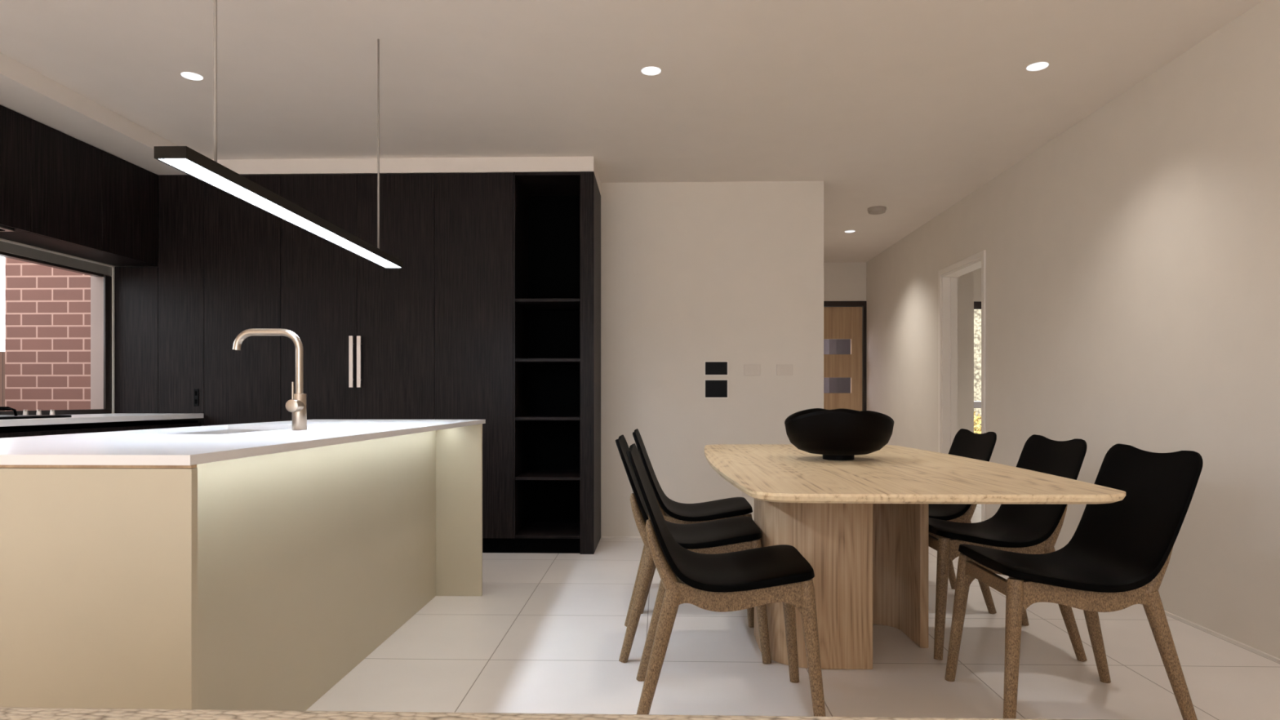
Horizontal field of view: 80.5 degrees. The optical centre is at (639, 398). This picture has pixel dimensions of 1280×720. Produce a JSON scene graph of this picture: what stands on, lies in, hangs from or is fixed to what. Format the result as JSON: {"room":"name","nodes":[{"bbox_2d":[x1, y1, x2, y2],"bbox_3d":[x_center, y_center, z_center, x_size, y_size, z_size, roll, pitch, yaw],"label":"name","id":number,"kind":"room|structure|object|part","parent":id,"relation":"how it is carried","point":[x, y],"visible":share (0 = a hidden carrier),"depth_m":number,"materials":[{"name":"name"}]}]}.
{"room":"dining room","nodes":[
{"label":"dining room","id":0,"kind":"room"},
{"bbox_2d":[0,238,172,420],"bbox_3d":[-3.586,-0.277,1.575,0.100,2.562,8.160,0,0,2],"label":"wall","id":1,"kind":"structure","parent":0,"point":[0,238],"depth_m":4.96,"materials":[{"name":"paint"}]},
{"bbox_2d":[0,104,31,231],"bbox_3d":[-3.329,-1.165,3.699,0.295,0.593,0.498,0,0,2],"label":"upper cabinet","id":2,"kind":"object","parent":1,"relation":"attached to","point":[15,126],"visible":1,"depth_m":3.85,"materials":[{"name":"brown wood"}]},
{"bbox_2d":[0,225,14,231],"bbox_3d":[-3.340,-0.859,3.450,0.250,0.016,0.860,0,0,2],"label":"range hood","id":3,"kind":"object","parent":2,"relation":"attached to","point":[2,228],"visible":1,"depth_m":3.84,"materials":[{"name":"silver metal"}]},
{"bbox_2d":[0,118,102,250],"bbox_3d":[-3.316,-1.165,4.199,0.295,0.593,0.498,0,0,2],"label":"upper cabinet","id":4,"kind":"object","parent":1,"relation":"attached to","point":[66,171],"visible":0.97,"depth_m":4.17,"materials":[{"name":"brown wood"}]},
{"bbox_2d":[0,239,114,414],"bbox_3d":[-3.540,-0.354,3.325,0.109,1.016,3.260,0,0,2],"label":"window","id":5,"kind":"structure","parent":1,"relation":"in","point":[102,284],"depth_m":4.89,"materials":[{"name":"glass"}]},
{"bbox_2d":[0,52,187,174],"bbox_3d":[-3.242,-1.510,1.216,0.606,0.095,7.460,0,0,2],"label":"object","id":6,"kind":"structure","parent":1,"relation":"attached to","point":[24,91],"depth_m":3.97,"materials":[{"name":"paint"}]},
{"bbox_2d":[53,150,158,266],"bbox_3d":[-3.303,-1.165,4.698,0.295,0.593,0.496,0,0,2],"label":"upper cabinet","id":7,"kind":"object","parent":1,"relation":"attached to","point":[130,191],"visible":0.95,"depth_m":4.68,"materials":[{"name":"brown wood"}]},
{"bbox_3d":[-3.165,-1.164,4.694,0.020,0.592,0.496,0,0,2],"label":"door","id":8,"kind":"part","parent":7,"relation":"part of","materials":[{"name":"brown wood"}]},
{"bbox_2d":[115,266,158,413],"bbox_3d":[-3.296,-0.384,4.959,0.288,0.961,0.020,0,0,2],"label":"wall panel","id":9,"kind":"object","parent":1,"relation":"attached to","point":[136,287],"visible":1,"depth_m":4.95,"materials":[{"name":"brown wood"}]},
{"bbox_2d":[172,181,823,537],"bbox_3d":[-1.056,-0.277,5.535,4.749,2.562,0.110,0,0,2],"label":"wall","id":10,"kind":"structure","parent":0,"point":[693,273],"depth_m":5.44,"materials":[{"name":"paint"}]},
{"bbox_2d":[213,156,600,194],"bbox_3d":[-1.864,-1.510,5.206,3.150,0.095,0.590,0,0,2],"label":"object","id":11,"kind":"structure","parent":10,"relation":"attached to","point":[517,164],"depth_m":4.90,"materials":[{"name":"paint"}]},
{"bbox_2d":[601,535,641,537],"bbox_3d":[0.520,0.998,5.433,1.593,0.012,0.010,0,0,2],"label":"baseboard","id":12,"kind":"structure","parent":10,"relation":"attached to","point":[602,536],"depth_m":5.45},
{"bbox_2d":[704,378,728,398],"bbox_3d":[0.548,-0.070,5.431,0.174,0.139,0.012,0,0,2],"label":"control panel","id":13,"kind":"object","parent":10,"relation":"attached to","point":[713,388],"visible":1,"depth_m":5.43,"materials":[{"name":"black plastic"}]},
{"bbox_2d":[704,360,728,375],"bbox_3d":[0.548,-0.216,5.431,0.174,0.108,0.012,0,0,2],"label":"control panel","id":14,"kind":"object","parent":10,"relation":"attached to","point":[711,367],"visible":1,"depth_m":5.43,"materials":[{"name":"black plastic"}]},
{"bbox_2d":[742,491,749,496],"bbox_3d":[0.792,0.666,5.427,0.116,0.076,0.008,0,0,2],"label":"wall outlet","id":15,"kind":"object","parent":10,"relation":"attached to","point":[744,494],"visible":0.18,"depth_m":5.43,"materials":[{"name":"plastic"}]},
{"bbox_2d":[743,364,760,375],"bbox_3d":[0.805,-0.205,5.426,0.117,0.078,0.010,0,0,2],"label":"light switch","id":16,"kind":"object","parent":10,"relation":"attached to","point":[748,369],"visible":1,"depth_m":5.42,"materials":[{"name":"plastic"}]},
{"bbox_2d":[776,364,792,375],"bbox_3d":[1.038,-0.205,5.420,0.116,0.078,0.010,0,0,2],"label":"light switch","id":17,"kind":"object","parent":10,"relation":"attached to","point":[781,369],"visible":1,"depth_m":5.42,"materials":[{"name":"plastic"}]},
{"bbox_2d":[0,0,1262,262],"bbox_3d":[0.843,-1.618,3.039,8.876,0.120,11.620,0,0,2],"label":"ceiling","id":18,"kind":"structure","parent":0,"point":[908,108],"depth_m":3.63,"materials":[{"name":"paint"}]},
{"bbox_2d":[180,71,203,80],"bbox_3d":[-2.164,-1.557,3.654,0.097,0.002,0.097,0,0,2],"label":"recessed light","id":19,"kind":"object","parent":18,"relation":"in","point":[188,75],"visible":1,"depth_m":3.65,"materials":[{"name":"paint"}]},
{"bbox_2d":[154,0,403,267],"bbox_3d":[-1.151,-1.079,2.681,0.082,0.959,1.591,0,0,2],"label":"pendant light","id":20,"kind":"object","parent":18,"relation":"hanging from","point":[184,159],"visible":1,"depth_m":2.27,"materials":[{"name":"black metal"}]},
{"bbox_3d":[-1.167,-1.093,2.078,0.008,0.929,0.008,0,0,2],"label":"suspension rod","id":21,"kind":"part","parent":20,"relation":"part of","materials":[{"name":"black metal"}]},
{"bbox_2d":[160,159,399,267],"bbox_3d":[-1.151,-0.602,2.681,0.070,0.004,1.579,0,0,2],"label":"diffuser","id":22,"kind":"object","parent":20,"relation":"attached to","point":[203,170],"depth_m":2.37,"materials":[{"name":"white plastic"}]},
{"bbox_3d":[-1.135,-1.093,3.281,0.008,0.929,0.008,0,0,2],"label":"suspension rod","id":23,"kind":"part","parent":20,"relation":"part of","materials":[{"name":"metal"}]},
{"bbox_2d":[640,66,661,75],"bbox_3d":[0.053,-1.557,3.595,0.097,0.002,0.097,0,0,2],"label":"recessed light","id":24,"kind":"object","parent":18,"relation":"in","point":[649,70],"visible":1,"depth_m":3.59,"materials":[{"name":"paint"}]},
{"bbox_2d":[844,230,855,232],"bbox_3d":[1.957,-1.557,7.051,0.097,0.002,0.097,0,0,2],"label":"recessed light","id":25,"kind":"object","parent":18,"relation":"in","point":[846,231],"visible":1,"depth_m":7.04,"materials":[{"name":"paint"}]},
{"bbox_2d":[867,205,886,214],"bbox_3d":[1.939,-1.539,6.191,0.148,0.038,0.148,0,0,2],"label":"smoke detector","id":26,"kind":"object","parent":18,"relation":"attached to","point":[877,210],"visible":1,"depth_m":6.14,"materials":[{"name":"plastic"}]},
{"bbox_2d":[1026,62,1048,71],"bbox_3d":[1.864,-1.557,3.547,0.097,0.002,0.097,0,0,2],"label":"recessed light","id":27,"kind":"object","parent":18,"relation":"in","point":[1037,66],"visible":1,"depth_m":3.54,"materials":[{"name":"paint"}]},
{"bbox_2d":[306,503,1279,719],"bbox_3d":[0.843,1.064,3.039,8.876,0.120,11.620,0,0,2],"label":"floor","id":28,"kind":"structure","parent":0,"point":[545,633],"depth_m":2.84,"materials":[{"name":"tile"}]},
{"bbox_2d":[0,426,80,438],"bbox_3d":[-3.191,0.574,3.401,0.580,0.860,1.028,0,0,2],"label":"base cabinet","id":29,"kind":"object","parent":28,"relation":"on","point":[7,431],"visible":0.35,"depth_m":3.67,"materials":[{"name":"black laminate"}]},
{"bbox_2d":[0,413,203,426],"bbox_3d":[-3.172,0.113,3.915,0.594,0.030,2.059,0,0,2],"label":"countertop","id":30,"kind":"structure","parent":29,"relation":"on","point":[114,417],"depth_m":4.09,"materials":[{"name":"white stone"}]},
{"bbox_2d":[0,406,71,419],"bbox_3d":[-3.187,0.069,3.486,0.445,0.058,0.900,0,0,2],"label":"cooktop","id":31,"kind":"object","parent":30,"relation":"in","point":[25,415],"visible":0.99,"depth_m":3.73,"materials":[{"name":"black glass"}]},
{"bbox_3d":[-3.144,0.076,3.869,0.023,0.020,0.023,0,0,2],"label":"knob","id":32,"kind":"part","parent":31,"relation":"part of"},
{"bbox_3d":[-3.187,0.092,3.486,0.445,0.012,0.900,0,0,2],"label":"glass","id":33,"kind":"part","parent":31,"relation":"part of","materials":[{"name":"black glass"}]},
{"bbox_3d":[-3.074,0.076,3.868,0.023,0.020,0.023,0,0,2],"label":"knob","id":34,"kind":"part","parent":31,"relation":"part of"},
{"bbox_3d":[-3.004,0.076,3.866,0.023,0.020,0.023,0,0,2],"label":"knob","id":35,"kind":"part","parent":31,"relation":"part of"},
{"bbox_2d":[25,420,201,433],"bbox_3d":[-3.164,0.574,4.429,0.580,0.860,1.025,0,0,2],"label":"base cabinet","id":36,"kind":"object","parent":28,"relation":"on","point":[140,424],"visible":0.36,"depth_m":4.35,"materials":[{"name":"black laminate"}]},
{"bbox_3d":[-2.891,0.531,4.165,0.020,0.745,0.510,0,0,2],"label":"door","id":37,"kind":"part","parent":36,"relation":"part of","materials":[{"name":"brown wood"}]},
{"bbox_3d":[-2.877,0.531,4.678,0.020,0.745,0.510,0,0,2],"label":"door","id":38,"kind":"part","parent":36,"relation":"part of","materials":[{"name":"brown wood"}]},
{"bbox_2d":[0,423,482,711],"bbox_3d":[-1.287,0.567,2.671,0.905,0.875,2.397,0,0,2],"label":"kitchen island","id":39,"kind":"object","parent":28,"relation":"on","point":[258,582],"visible":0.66,"depth_m":2.00,"materials":[{"name":"beige wood"}]},
{"bbox_3d":[-1.319,0.132,1.485,0.901,0.005,0.017,0,0,2],"label":"rail","id":40,"kind":"part","parent":39,"relation":"part of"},
{"bbox_3d":[-1.319,0.570,1.483,0.905,0.868,0.020,0,0,2],"label":"panel","id":41,"kind":"part","parent":39,"relation":"part of","materials":[{"name":"beige laminate"}]},
{"bbox_2d":[0,419,485,465],"bbox_3d":[-1.286,0.119,2.702,0.905,0.020,2.466,0,0,2],"label":"island countertop","id":42,"kind":"structure","parent":39,"relation":"on","point":[154,446],"depth_m":1.89,"materials":[{"name":"white stone"}]},
{"bbox_2d":[169,429,275,434],"bbox_3d":[-1.489,0.232,2.715,0.462,0.206,0.822,0,0,2],"label":"sink","id":43,"kind":"object","parent":42,"relation":"in","point":[227,431],"visible":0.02,"depth_m":3.10,"materials":[{"name":"silver metal"}]},
{"bbox_2d":[232,328,306,430],"bbox_3d":[-1.281,-0.066,2.599,0.256,0.350,0.080,0,0,2],"label":"tap","id":44,"kind":"object","parent":42,"relation":"on","point":[297,405],"visible":0.99,"depth_m":2.60,"materials":[{"name":"silver metal"}]},
{"bbox_3d":[-1.286,-0.125,2.615,0.245,0.232,0.025,0,0,2],"label":"spout","id":45,"kind":"part","parent":44,"relation":"part of","materials":[{"name":"silver metal"}]},
{"bbox_3d":[-1.178,-0.024,2.565,0.007,0.065,0.007,0,0,2],"label":"lever","id":46,"kind":"part","parent":44,"relation":"part of","materials":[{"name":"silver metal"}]},
{"bbox_3d":[-1.177,0.025,2.586,0.043,0.043,0.060,0,0,2],"label":"mixer knob","id":47,"kind":"part","parent":44,"relation":"part of","materials":[{"name":"silver metal"}]},
{"bbox_3d":[-1.078,0.567,2.666,0.020,0.875,2.355,0,0,2],"label":"panel","id":48,"kind":"part","parent":39,"relation":"part of","materials":[{"name":"beige laminate"}]},
{"bbox_3d":[-1.256,0.567,3.860,0.905,0.875,0.020,0,0,2],"label":"panel","id":49,"kind":"part","parent":39,"relation":"part of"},
{"bbox_2d":[204,174,280,426],"bbox_3d":[-2.586,-0.229,5.224,0.506,2.465,0.588,0,0,2],"label":"tall cabinet","id":50,"kind":"object","parent":28,"relation":"on","point":[242,240],"visible":0.31,"depth_m":4.93,"materials":[{"name":"black laminate"}]},
{"bbox_2d":[158,174,204,413],"bbox_3d":[-2.999,-0.682,4.951,0.302,1.558,0.020,0,0,2],"label":"wall panel","id":51,"kind":"object","parent":50,"relation":"attached to","point":[180,197],"visible":0.82,"depth_m":4.94,"materials":[{"name":"brown wood"}]},
{"bbox_2d":[193,388,198,406],"bbox_3d":[-2.896,-0.006,4.934,0.030,0.114,0.008,0,0,2],"label":"power outlet","id":52,"kind":"object","parent":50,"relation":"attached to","point":[195,390],"visible":1,"depth_m":4.93,"materials":[{"name":"black plastic"}]},
{"bbox_2d":[280,173,357,421],"bbox_3d":[-2.081,-0.229,5.194,0.500,2.465,0.622,0,0,2],"label":"tall cabinet","id":53,"kind":"object","parent":28,"relation":"on","point":[319,276],"visible":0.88,"depth_m":4.92,"materials":[{"name":"black laminate"}]},
{"bbox_3d":[-1.865,-0.237,4.894,0.025,0.333,0.035,0,0,2],"label":"handle","id":54,"kind":"part","parent":53,"relation":"part of","materials":[{"name":"silver metal"}]},
{"bbox_2d":[356,173,434,419],"bbox_3d":[-1.577,-0.229,5.181,0.505,2.465,0.622,0,0,2],"label":"tall cabinet","id":55,"kind":"object","parent":28,"relation":"on","point":[395,337],"visible":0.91,"depth_m":4.90,"materials":[{"name":"black laminate"}]},
{"bbox_3d":[-1.814,-0.237,4.893,0.025,0.333,0.035,0,0,2],"label":"handle","id":56,"kind":"part","parent":55,"relation":"part of","materials":[{"name":"silver metal"}]},
{"bbox_2d":[434,173,514,552],"bbox_3d":[-1.067,-0.229,5.184,0.510,2.465,0.588,0,0,2],"label":"tall cabinet","id":57,"kind":"object","parent":28,"relation":"on","point":[473,212],"visible":0.65,"depth_m":4.89,"materials":[{"name":"black laminate"}]},
{"bbox_2d":[0,707,1100,719],"bbox_3d":[-0.197,0.627,0.133,2.900,0.754,0.955,0,0,2],"label":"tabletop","id":58,"kind":"object","parent":28,"relation":"on","point":[6,713],"visible":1,"depth_m":0.59,"materials":[{"name":"beige wood"}]},
{"bbox_2d":[513,171,600,554],"bbox_3d":[-0.550,-0.229,5.170,0.521,2.465,0.588,0,0,2],"label":"open shelf unit","id":59,"kind":"object","parent":28,"relation":"on","point":[557,215],"visible":1,"depth_m":5.29,"materials":[{"name":"brown wood"}]},
{"bbox_3d":[-0.805,-0.279,5.177,0.011,2.365,0.588,0,0,2],"label":"panel","id":60,"kind":"part","parent":59,"relation":"part of","materials":[{"name":"brown wood"}]},
{"bbox_3d":[-0.590,-1.451,5.128,0.419,0.020,0.498,0,0,2],"label":"shelf","id":61,"kind":"part","parent":59,"relation":"part of","materials":[{"name":"brown wood"}]},
{"bbox_3d":[-0.590,-0.635,5.128,0.419,0.020,0.498,0,0,2],"label":"shelf","id":62,"kind":"part","parent":59,"relation":"part of","materials":[{"name":"brown wood"}]},
{"bbox_3d":[-0.590,-0.248,5.128,0.419,0.020,0.498,0,0,2],"label":"shelf","id":63,"kind":"part","parent":59,"relation":"part of","materials":[{"name":"brown wood"}]},
{"bbox_3d":[-0.590,0.131,5.128,0.419,0.020,0.498,0,0,2],"label":"shelf","id":64,"kind":"part","parent":59,"relation":"part of","materials":[{"name":"brown wood"}]},
{"bbox_3d":[-0.590,0.518,5.128,0.419,0.020,0.498,0,0,2],"label":"shelf","id":65,"kind":"part","parent":59,"relation":"part of","materials":[{"name":"brown wood"}]},
{"bbox_3d":[-0.590,0.894,5.128,0.419,0.020,0.498,0,0,2],"label":"shelf","id":66,"kind":"part","parent":59,"relation":"part of","materials":[{"name":"brown wood"}]},
{"bbox_3d":[-0.583,-0.279,5.387,0.421,2.365,0.020,0,0,2],"label":"panel","id":67,"kind":"part","parent":59,"relation":"part of","materials":[{"name":"black laminate"}]},
{"bbox_3d":[-0.334,-0.229,5.165,0.089,2.465,0.588,0,0,2],"label":"panel","id":68,"kind":"part","parent":59,"relation":"part of","materials":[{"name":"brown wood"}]},
{"bbox_2d":[632,428,752,613],"bbox_3d":[0.265,0.583,3.754,0.601,0.851,0.489,0,0,2],"label":"dining chair","id":69,"kind":"object","parent":28,"relation":"on","point":[673,512],"visible":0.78,"depth_m":3.59,"materials":[{"name":"black leather"}]},
{"bbox_3d":[0.059,0.790,3.553,0.161,0.437,0.051,0,0,-25],"label":"leg","id":70,"kind":"part","parent":69,"relation":"part of","materials":[{"name":"brown wood"}]},
{"bbox_3d":[0.300,0.604,3.566,0.395,0.110,0.024,0,0,2],"label":"rail","id":71,"kind":"part","parent":69,"relation":"part of","materials":[{"name":"brown wood"}]},
{"bbox_3d":[0.523,0.775,3.546,0.048,0.463,0.099,0,0,-43],"label":"leg","id":72,"kind":"part","parent":69,"relation":"part of","materials":[{"name":"brown wood"}]},
{"bbox_2d":[615,435,771,664],"bbox_3d":[0.204,0.583,3.106,0.601,0.851,0.489,0,0,2],"label":"dining chair","id":73,"kind":"object","parent":28,"relation":"on","point":[735,534],"visible":0.78,"depth_m":2.90,"materials":[{"name":"black leather"}]},
{"bbox_3d":[0.009,0.790,3.318,0.161,0.437,0.051,0,0,28],"label":"leg","id":74,"kind":"part","parent":73,"relation":"part of","materials":[{"name":"brown wood"}]},
{"bbox_3d":[-0.002,0.790,2.904,0.161,0.437,0.051,0,0,-25],"label":"leg","id":75,"kind":"part","parent":73,"relation":"part of","materials":[{"name":"brown wood"}]},
{"bbox_3d":[0.239,0.604,2.918,0.395,0.110,0.024,0,0,2],"label":"rail","id":76,"kind":"part","parent":73,"relation":"part of","materials":[{"name":"brown wood"}]},
{"bbox_3d":[0.472,0.775,3.301,0.099,0.463,0.048,0,0,-44],"label":"leg","id":77,"kind":"part","parent":73,"relation":"part of","materials":[{"name":"brown wood"}]},
{"bbox_3d":[0.462,0.775,2.897,0.048,0.463,0.099,0,0,-43],"label":"leg","id":78,"kind":"part","parent":73,"relation":"part of","materials":[{"name":"brown wood"}]},
{"bbox_2d":[626,443,826,716],"bbox_3d":[0.259,0.583,2.464,0.601,0.851,0.489,0,0,2],"label":"dining chair","id":79,"kind":"object","parent":28,"relation":"on","point":[743,580],"visible":1,"depth_m":2.27,"materials":[{"name":"black leather"}]},
{"bbox_3d":[0.064,0.790,2.676,0.161,0.437,0.051,0,0,28],"label":"leg","id":80,"kind":"part","parent":79,"relation":"part of","materials":[{"name":"brown wood"}]},
{"bbox_3d":[0.053,0.790,2.262,0.161,0.437,0.051,0,0,-25],"label":"leg","id":81,"kind":"part","parent":79,"relation":"part of","materials":[{"name":"brown wood"}]},
{"bbox_3d":[0.294,0.604,2.276,0.395,0.110,0.024,0,0,2],"label":"rail","id":82,"kind":"part","parent":79,"relation":"part of","materials":[{"name":"brown wood"}]},
{"bbox_3d":[0.527,0.775,2.659,0.099,0.463,0.048,0,0,-44],"label":"leg","id":83,"kind":"part","parent":79,"relation":"part of","materials":[{"name":"brown wood"}]},
{"bbox_3d":[0.517,0.775,2.255,0.048,0.463,0.099,0,0,-43],"label":"leg","id":84,"kind":"part","parent":79,"relation":"part of","materials":[{"name":"brown wood"}]},
{"bbox_2d":[704,444,1125,669],"bbox_3d":[0.842,0.629,3.089,1.120,0.750,2.180,0,0,2],"label":"dining table","id":85,"kind":"object","parent":28,"relation":"on","point":[861,524],"visible":0.89,"depth_m":2.80,"materials":[{"name":"brown wood"}]},
{"bbox_2d":[784,408,893,460],"bbox_3d":[0.829,0.148,3.159,0.442,0.212,0.442,0,0,2],"label":"bowl","id":86,"kind":"object","parent":85,"relation":"on","point":[836,434],"visible":1,"depth_m":2.99,"materials":[{"name":"black ceramic"}]},
{"bbox_2d":[928,428,996,613],"bbox_3d":[1.392,0.583,3.769,0.601,0.851,0.489,0,0,2],"label":"dining chair","id":87,"kind":"object","parent":28,"relation":"on","point":[966,443],"visible":0.29,"depth_m":3.64,"materials":[{"name":"black leather"}]},
{"bbox_3d":[1.598,0.790,3.971,0.161,0.437,0.051,0,0,-25],"label":"leg","id":88,"kind":"part","parent":87,"relation":"part of","materials":[{"name":"brown wood"}]},
{"bbox_3d":[1.348,0.604,3.584,0.395,0.110,0.024,0,0,2],"label":"rail","id":89,"kind":"part","parent":87,"relation":"part of","materials":[{"name":"brown wood"}]},
{"bbox_3d":[1.587,0.790,3.557,0.161,0.437,0.051,0,0,28],"label":"leg","id":90,"kind":"part","parent":87,"relation":"part of","materials":[{"name":"brown wood"}]},
{"bbox_2d":[928,434,1087,662],"bbox_3d":[1.438,0.583,3.133,0.601,0.851,0.489,0,0,2],"label":"dining chair","id":91,"kind":"object","parent":28,"relation":"on","point":[1028,529],"visible":0.64,"depth_m":2.96,"materials":[{"name":"black leather"}]},
{"bbox_3d":[1.193,0.591,3.139,0.020,0.054,0.350,0,0,2],"label":"cross rail","id":92,"kind":"part","parent":91,"relation":"part of","materials":[{"name":"brown wood"}]},
{"bbox_3d":[1.404,0.604,3.321,0.395,0.110,0.024,0,0,2],"label":"rail","id":93,"kind":"part","parent":91,"relation":"part of","materials":[{"name":"brown wood"}]},
{"bbox_3d":[1.170,0.775,2.938,0.099,0.463,0.048,0,0,-44],"label":"leg","id":94,"kind":"part","parent":91,"relation":"part of","materials":[{"name":"brown wood"}]},
{"bbox_3d":[1.394,0.604,2.947,0.395,0.110,0.024,0,0,2],"label":"rail","id":95,"kind":"part","parent":91,"relation":"part of","materials":[{"name":"brown wood"}]},
{"bbox_3d":[1.645,0.790,3.335,0.161,0.437,0.051,0,0,-25],"label":"leg","id":96,"kind":"part","parent":91,"relation":"part of","materials":[{"name":"brown wood"}]},
{"bbox_3d":[1.634,0.790,2.921,0.161,0.437,0.051,0,0,28],"label":"leg","id":97,"kind":"part","parent":91,"relation":"part of","materials":[{"name":"brown wood"}]},
{"bbox_2d":[944,443,1203,719],"bbox_3d":[1.383,0.583,2.461,0.601,0.851,0.489,0,0,2],"label":"dining chair","id":98,"kind":"object","parent":28,"relation":"on","point":[1117,556],"visible":0.98,"depth_m":2.35,"materials":[{"name":"black leather"}]},
{"bbox_3d":[1.125,0.775,2.670,0.048,0.463,0.099,0,0,-43],"label":"leg","id":99,"kind":"part","parent":98,"relation":"part of","materials":[{"name":"brown wood"}]},
{"bbox_3d":[1.138,0.591,2.468,0.020,0.054,0.350,0,0,2],"label":"cross rail","id":100,"kind":"part","parent":98,"relation":"part of","materials":[{"name":"brown wood"}]},
{"bbox_3d":[1.348,0.604,2.649,0.395,0.110,0.024,0,0,2],"label":"rail","id":101,"kind":"part","parent":98,"relation":"part of","materials":[{"name":"brown wood"}]},
{"bbox_3d":[1.115,0.775,2.266,0.099,0.463,0.048,0,0,-44],"label":"leg","id":102,"kind":"part","parent":98,"relation":"part of","materials":[{"name":"brown wood"}]},
{"bbox_3d":[1.338,0.604,2.275,0.395,0.110,0.024,0,0,2],"label":"rail","id":103,"kind":"part","parent":98,"relation":"part of","materials":[{"name":"brown wood"}]},
{"bbox_3d":[1.589,0.790,2.663,0.161,0.437,0.051,0,0,-25],"label":"leg","id":104,"kind":"part","parent":98,"relation":"part of","materials":[{"name":"brown wood"}]},
{"bbox_3d":[1.578,0.790,2.249,0.161,0.437,0.051,0,0,28],"label":"leg","id":105,"kind":"part","parent":98,"relation":"part of","materials":[{"name":"brown wood"}]},
{"bbox_2d":[823,262,981,301],"bbox_3d":[3.363,-0.277,8.709,4.137,2.562,0.150,0,0,2],"label":"wall","id":106,"kind":"structure","parent":0,"point":[842,281],"depth_m":8.66,"materials":[{"name":"paint"}]},
{"bbox_2d":[823,301,866,411],"bbox_3d":[2.067,-0.055,8.698,1.072,2.118,0.120,0,0,2],"label":"door","id":107,"kind":"structure","parent":106,"relation":"in","point":[842,319],"depth_m":8.68,"materials":[{"name":"brown wood"}]},
{"bbox_2d":[973,301,981,309],"bbox_3d":[4.131,-0.227,8.674,1.800,1.762,0.060,0,0,2],"label":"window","id":108,"kind":"structure","parent":106,"relation":"in","point":[977,304],"depth_m":8.65,"materials":[{"name":"clear glass"}]},
{"bbox_2d":[957,271,973,432],"bbox_3d":[2.902,-0.277,7.176,0.483,2.562,0.100,0,0,2],"label":"wall partition","id":109,"kind":"structure","parent":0,"point":[965,282],"depth_m":7.12,"materials":[{"name":"beige paint"}]},
{"bbox_2d":[866,0,1279,658],"bbox_3d":[2.495,-0.277,2.995,0.110,2.562,11.320,0,0,2],"label":"wall","id":110,"kind":"structure","parent":0,"point":[1133,255],"depth_m":3.62,"materials":[{"name":"paint"}]},
{"bbox_2d":[937,249,986,521],"bbox_3d":[2.570,-0.036,5.924,0.136,2.080,0.900,0,0,2],"label":"door frame","id":111,"kind":"structure","parent":110,"relation":"in","point":[948,276],"depth_m":6.31,"materials":[{"name":"white paint"}]},
{"bbox_2d":[1164,610,1279,662],"bbox_3d":[2.435,0.998,2.997,0.010,0.012,11.320,0,0,2],"label":"baseboard","id":112,"kind":"structure","parent":110,"relation":"attached to","point":[1248,647],"depth_m":3.15,"materials":[{"name":"white paint"}]},
{"label":"outside","id":113,"kind":"structure","parent":0,"visible":0},
{"bbox_3d":[0.000,1.219,0.000,60.000,0.170,60.000,0,0,2],"label":"ground","id":114,"kind":"structure","parent":113,"visible":0},
{"bbox_2d":[0,351,4,411],"bbox_3d":[-5.151,0.377,2.887,0.050,1.495,13.500,0,0,2],"label":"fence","id":115,"kind":"object","parent":114,"relation":"on","point":[2,353],"visible":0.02,"depth_m":5.98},
{"bbox_2d":[4,257,90,410],"bbox_3d":[-3.966,-0.311,5.347,0.859,2.870,0.240,0,0,2],"label":"brick wall","id":116,"kind":"structure","parent":114,"relation":"on","point":[47,309],"depth_m":5.23,"materials":[{"name":"red brick"}]},
{"bbox_2d":[823,338,850,393],"bbox_3d":[3.019,-0.236,10.464,0.917,2.720,0.520,0,0,2],"label":"pier","id":117,"kind":"structure","parent":114,"relation":"on","point":[831,346],"depth_m":10.23,"materials":[{"name":"grey"}]},
{"bbox_2d":[973,309,981,433],"bbox_3d":[3.819,-0.236,12.003,8.000,2.720,0.200,0,0,2],"label":"wall","id":118,"kind":"structure","parent":114,"relation":"on","point":[977,313],"depth_m":11.87,"materials":[{"name":"beige stone"}]},
{"bbox_2d":[973,411,981,433],"bbox_3d":[4.527,0.649,10.489,0.993,0.970,0.988,0,0,2],"label":"shrub","id":119,"kind":"object","parent":114,"relation":"on","point":[977,425],"visible":0.09,"depth_m":10.33,"materials":[{"name":"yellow plant"}]},
{"bbox_2d":[973,400,981,408],"bbox_3d":[5.454,0.584,11.410,2.500,1.100,0.400,0,0,2],"label":"garden bench","id":120,"kind":"object","parent":114,"relation":"on","point":[977,404],"visible":0.02,"depth_m":11.22,"materials":[{"name":"grey"}]}
]}

